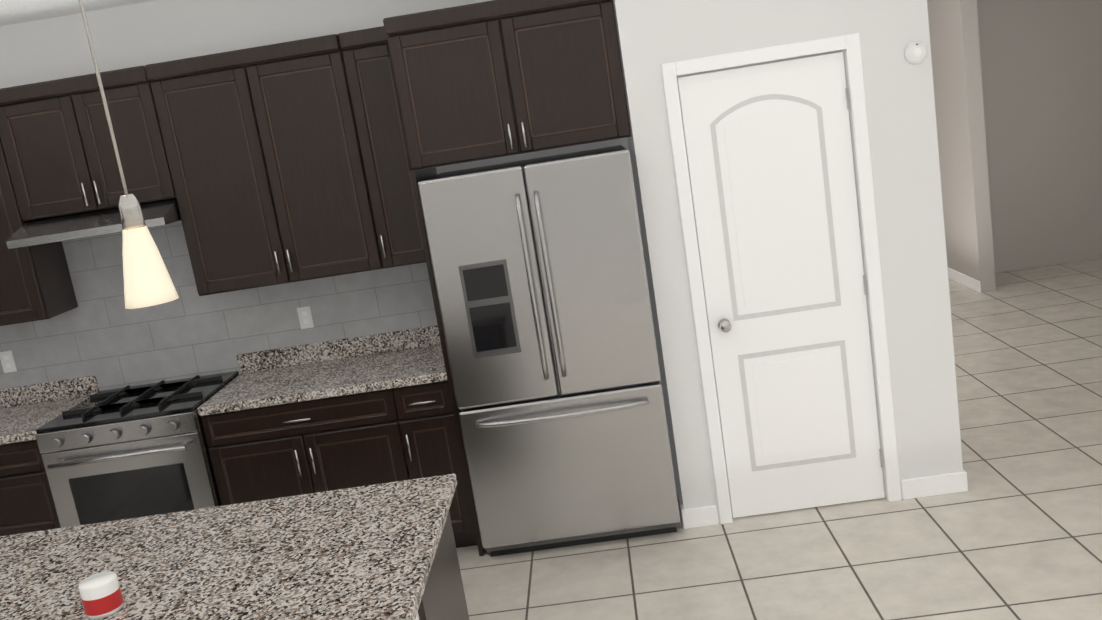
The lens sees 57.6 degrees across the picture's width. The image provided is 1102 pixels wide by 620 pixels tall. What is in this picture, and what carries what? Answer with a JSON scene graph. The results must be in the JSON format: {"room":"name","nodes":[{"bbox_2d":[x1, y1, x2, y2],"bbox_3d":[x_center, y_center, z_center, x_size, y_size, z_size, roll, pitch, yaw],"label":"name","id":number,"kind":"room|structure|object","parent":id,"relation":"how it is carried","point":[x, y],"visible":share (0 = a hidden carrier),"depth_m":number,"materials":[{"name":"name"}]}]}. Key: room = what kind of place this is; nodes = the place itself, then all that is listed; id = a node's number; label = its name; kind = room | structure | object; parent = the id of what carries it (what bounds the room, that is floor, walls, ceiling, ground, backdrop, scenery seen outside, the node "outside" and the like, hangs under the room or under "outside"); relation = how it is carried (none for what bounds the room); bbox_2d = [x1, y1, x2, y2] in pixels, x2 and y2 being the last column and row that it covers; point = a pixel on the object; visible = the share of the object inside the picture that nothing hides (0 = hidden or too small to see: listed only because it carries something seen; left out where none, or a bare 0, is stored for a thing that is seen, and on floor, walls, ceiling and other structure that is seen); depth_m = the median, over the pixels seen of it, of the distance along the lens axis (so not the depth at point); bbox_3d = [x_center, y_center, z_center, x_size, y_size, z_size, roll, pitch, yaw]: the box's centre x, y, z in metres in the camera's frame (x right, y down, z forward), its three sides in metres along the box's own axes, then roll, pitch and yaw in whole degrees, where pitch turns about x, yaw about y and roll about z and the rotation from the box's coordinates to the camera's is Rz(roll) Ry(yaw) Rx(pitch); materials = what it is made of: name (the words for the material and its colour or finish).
{"room":"kitchen","nodes":[
{"label":"kitchen","id":0,"kind":"room"},
{"bbox_2d":[0,0,154,25],"bbox_3d":[0.167,-1.493,2.972,10.230,0.080,11.760,-8,11,3],"label":"ceiling","id":1,"kind":"structure","parent":0,"point":[16,11],"depth_m":4.69,"materials":[{"name":"white paint"}]},
{"bbox_2d":[78,0,178,308],"bbox_3d":[-0.924,-0.534,2.011,0.120,1.070,0.120,-8,11,3],"label":"pendant light","id":2,"kind":"object","parent":1,"relation":"hanging from","point":[148,282],"visible":1,"depth_m":2.06,"materials":[{"name":"white glass"}]},
{"bbox_2d":[0,0,623,373],"bbox_3d":[-1.459,-0.203,5.197,6.164,2.795,0.120,-8,11,3],"label":"wall","id":3,"kind":"structure","parent":0,"point":[157,31],"depth_m":4.91,"materials":[{"name":"white paint"}]},
{"bbox_2d":[0,96,95,327],"bbox_3d":[-2.732,-0.489,4.937,0.516,1.100,0.327,-8,11,3],"label":"upper cabinet","id":4,"kind":"object","parent":3,"relation":"attached to","point":[47,283],"depth_m":4.86,"materials":[{"name":"brown wood"}]},
{"bbox_2d":[0,76,111,219],"bbox_3d":[-2.355,-0.785,4.867,0.438,0.615,0.327,-8,11,3],"label":"upper cabinet","id":5,"kind":"object","parent":3,"relation":"attached to","point":[51,127],"depth_m":4.71,"materials":[{"name":"brown wood"}]},
{"bbox_2d":[6,197,180,248],"bbox_3d":[-2.142,-0.435,4.841,0.752,0.110,0.484,-8,11,3],"label":"range hood","id":6,"kind":"object","parent":3,"relation":"attached to","point":[91,223],"visible":0.68,"depth_m":4.66,"materials":[{"name":"silver metal"}]},
{"bbox_2d":[80,65,175,206],"bbox_3d":[-2.037,-0.831,4.850,0.438,0.615,0.327,-8,11,3],"label":"upper cabinet","id":7,"kind":"object","parent":3,"relation":"attached to","point":[131,104],"depth_m":4.69,"materials":[{"name":"brown wood"}]},
{"bbox_2d":[0,324,445,407],"bbox_3d":[-2.440,0.399,5.269,3.996,0.100,0.021,-8,11,3],"label":"backsplash","id":8,"kind":"structure","parent":3,"relation":"attached to","point":[431,333],"depth_m":5.20,"materials":[{"name":"grey stone"}]},
{"bbox_2d":[148,31,395,303],"bbox_3d":[-1.334,-0.694,4.861,1.026,1.100,0.327,-8,11,3],"label":"upper cabinet","id":9,"kind":"object","parent":3,"relation":"attached to","point":[292,242],"depth_m":4.71,"materials":[{"name":"brown wood"}]},
{"bbox_2d":[352,27,435,271],"bbox_3d":[-0.780,-0.775,4.831,0.328,1.100,0.327,-8,11,3],"label":"upper cabinet","id":10,"kind":"object","parent":3,"relation":"attached to","point":[406,224],"depth_m":4.67,"materials":[{"name":"brown wood"}]},
{"bbox_2d":[380,0,630,175],"bbox_3d":[-0.175,-1.056,4.600,0.974,0.650,0.637,-8,11,3],"label":"upper cabinet","id":11,"kind":"object","parent":3,"relation":"attached to","point":[494,78],"depth_m":4.30,"materials":[{"name":"brown wood"}]},
{"bbox_2d":[624,137,675,485],"bbox_3d":[0.492,-0.425,4.777,0.130,2.795,0.480,-8,11,3],"label":"wall","id":12,"kind":"structure","parent":0,"point":[625,139],"depth_m":4.96,"materials":[{"name":"white paint"}]},
{"bbox_2d":[456,257,1101,619],"bbox_3d":[0.606,1.292,3.535,10.230,0.080,11.760,-8,11,3],"label":"floor","id":13,"kind":"structure","parent":0,"point":[1014,532],"depth_m":4.37,"materials":[{"name":"tile"}]},
{"bbox_2d":[0,440,60,535],"bbox_3d":[-2.700,1.012,5.097,0.788,0.860,0.617,-8,11,3],"label":"base cabinet","id":14,"kind":"object","parent":13,"relation":"on","point":[27,505],"depth_m":4.76,"materials":[{"name":"brown wood"}]},
{"bbox_2d":[0,392,96,443],"bbox_3d":[-3.095,0.625,5.020,1.442,0.040,0.631,-8,11,3],"label":"countertop","id":15,"kind":"structure","parent":14,"relation":"on","point":[19,423],"depth_m":4.98,"materials":[{"name":"grey stone"}]},
{"bbox_2d":[35,371,238,527],"bbox_3d":[-1.942,0.875,4.989,0.752,0.935,0.706,-8,11,3],"label":"range","id":16,"kind":"object","parent":13,"relation":"on","point":[128,452],"visible":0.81,"depth_m":4.67,"materials":[{"name":"silver metal"}]},
{"bbox_2d":[201,388,423,505],"bbox_3d":[-1.082,0.774,5.009,0.968,0.860,0.617,-8,11,3],"label":"base cabinet","id":17,"kind":"object","parent":13,"relation":"on","point":[369,438],"depth_m":4.67,"materials":[{"name":"brown wood"}]},
{"bbox_2d":[197,344,451,415],"bbox_3d":[-1.044,0.324,4.909,1.177,0.040,0.631,-8,11,3],"label":"countertop","id":18,"kind":"structure","parent":17,"relation":"on","point":[405,367],"depth_m":4.76,"materials":[{"name":"grey stone"}]},
{"bbox_2d":[416,514,468,619],"bbox_3d":[-1.325,1.244,2.874,2.116,0.860,1.033,-8,11,3],"label":"kitchen island","id":19,"kind":"object","parent":13,"relation":"on","point":[445,599],"depth_m":3.00,"materials":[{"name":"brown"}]},
{"bbox_2d":[0,474,456,619],"bbox_3d":[-1.395,0.816,2.750,2.180,0.040,1.120,-8,11,3],"label":"island countertop","id":20,"kind":"structure","parent":19,"relation":"on","point":[369,552],"depth_m":2.83,"materials":[{"name":"grey stone"}]},
{"bbox_2d":[78,571,123,618],"bbox_3d":[-1.170,0.742,2.607,0.094,0.089,0.094,-8,11,3],"label":"candle jar","id":21,"kind":"object","parent":20,"relation":"on","point":[101,595],"visible":1,"depth_m":2.57,"materials":[{"name":"white wax"}]},
{"bbox_2d":[408,376,483,555],"bbox_3d":[-0.556,0.697,4.981,0.328,0.860,0.617,-8,11,3],"label":"base cabinet","id":22,"kind":"object","parent":13,"relation":"on","point":[435,411],"depth_m":4.65,"materials":[{"name":"brown wood"}]},
{"bbox_2d":[417,145,679,556],"bbox_3d":[0.021,0.182,4.745,0.917,1.775,0.791,-8,11,3],"label":"refrigerator","id":23,"kind":"object","parent":13,"relation":"on","point":[539,273],"visible":1,"depth_m":4.42,"materials":[{"name":"silver metal"}]},
{"bbox_2d":[613,0,962,522],"bbox_3d":[1.818,-0.554,4.382,2.830,2.795,0.120,-8,11,3],"label":"wall","id":24,"kind":"structure","parent":0,"point":[900,110],"depth_m":4.36,"materials":[{"name":"white paint"}]},
{"bbox_2d":[677,52,884,517],"bbox_3d":[1.046,-0.058,4.445,0.707,2.028,0.107,-8,11,3],"label":"pantry door","id":25,"kind":"structure","parent":24,"relation":"in","point":[769,153],"depth_m":4.45,"materials":[{"name":"white wood"}]},
{"bbox_2d":[661,33,901,523],"bbox_3d":[1.039,-0.083,4.428,0.836,2.103,0.016,-8,11,3],"label":"door frame","id":26,"kind":"structure","parent":24,"relation":"attached to","point":[850,44],"depth_m":4.35,"materials":[{"name":"white wood"}]},
{"bbox_2d":[904,41,927,63],"bbox_3d":[1.534,-1.080,4.201,0.094,0.094,0.033,-8,11,3],"label":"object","id":27,"kind":"object","parent":24,"relation":"attached to","point":[915,52],"visible":1,"depth_m":4.19,"materials":[{"name":"white plastic"}]},
{"bbox_2d":[901,472,963,499],"bbox_3d":[1.746,0.807,4.595,0.270,0.095,0.013,-8,11,3],"label":"baseboard","id":28,"kind":"structure","parent":24,"relation":"attached to","point":[935,485],"depth_m":4.59,"materials":[{"name":"white wood"}]},
{"bbox_2d":[963,469,967,491],"bbox_3d":[1.922,0.588,5.542,0.013,0.095,1.963,-8,11,3],"label":"baseboard","id":29,"kind":"structure","parent":24,"relation":"attached to","point":[965,482],"depth_m":4.58,"materials":[{"name":"white wood"}]},
{"bbox_2d":[927,0,1101,292],"bbox_3d":[3.321,-1.241,6.609,0.120,2.795,4.590,-8,11,3],"label":"wall","id":30,"kind":"structure","parent":0,"point":[1018,92],"depth_m":7.01,"materials":[{"name":"grey paint"}]},
{"bbox_2d":[948,267,980,292],"bbox_3d":[3.503,-0.275,8.581,0.013,0.095,0.870,-8,11,3],"label":"baseboard","id":31,"kind":"structure","parent":30,"relation":"attached to","point":[963,279],"depth_m":8.46,"materials":[{"name":"white wood"}]}
]}

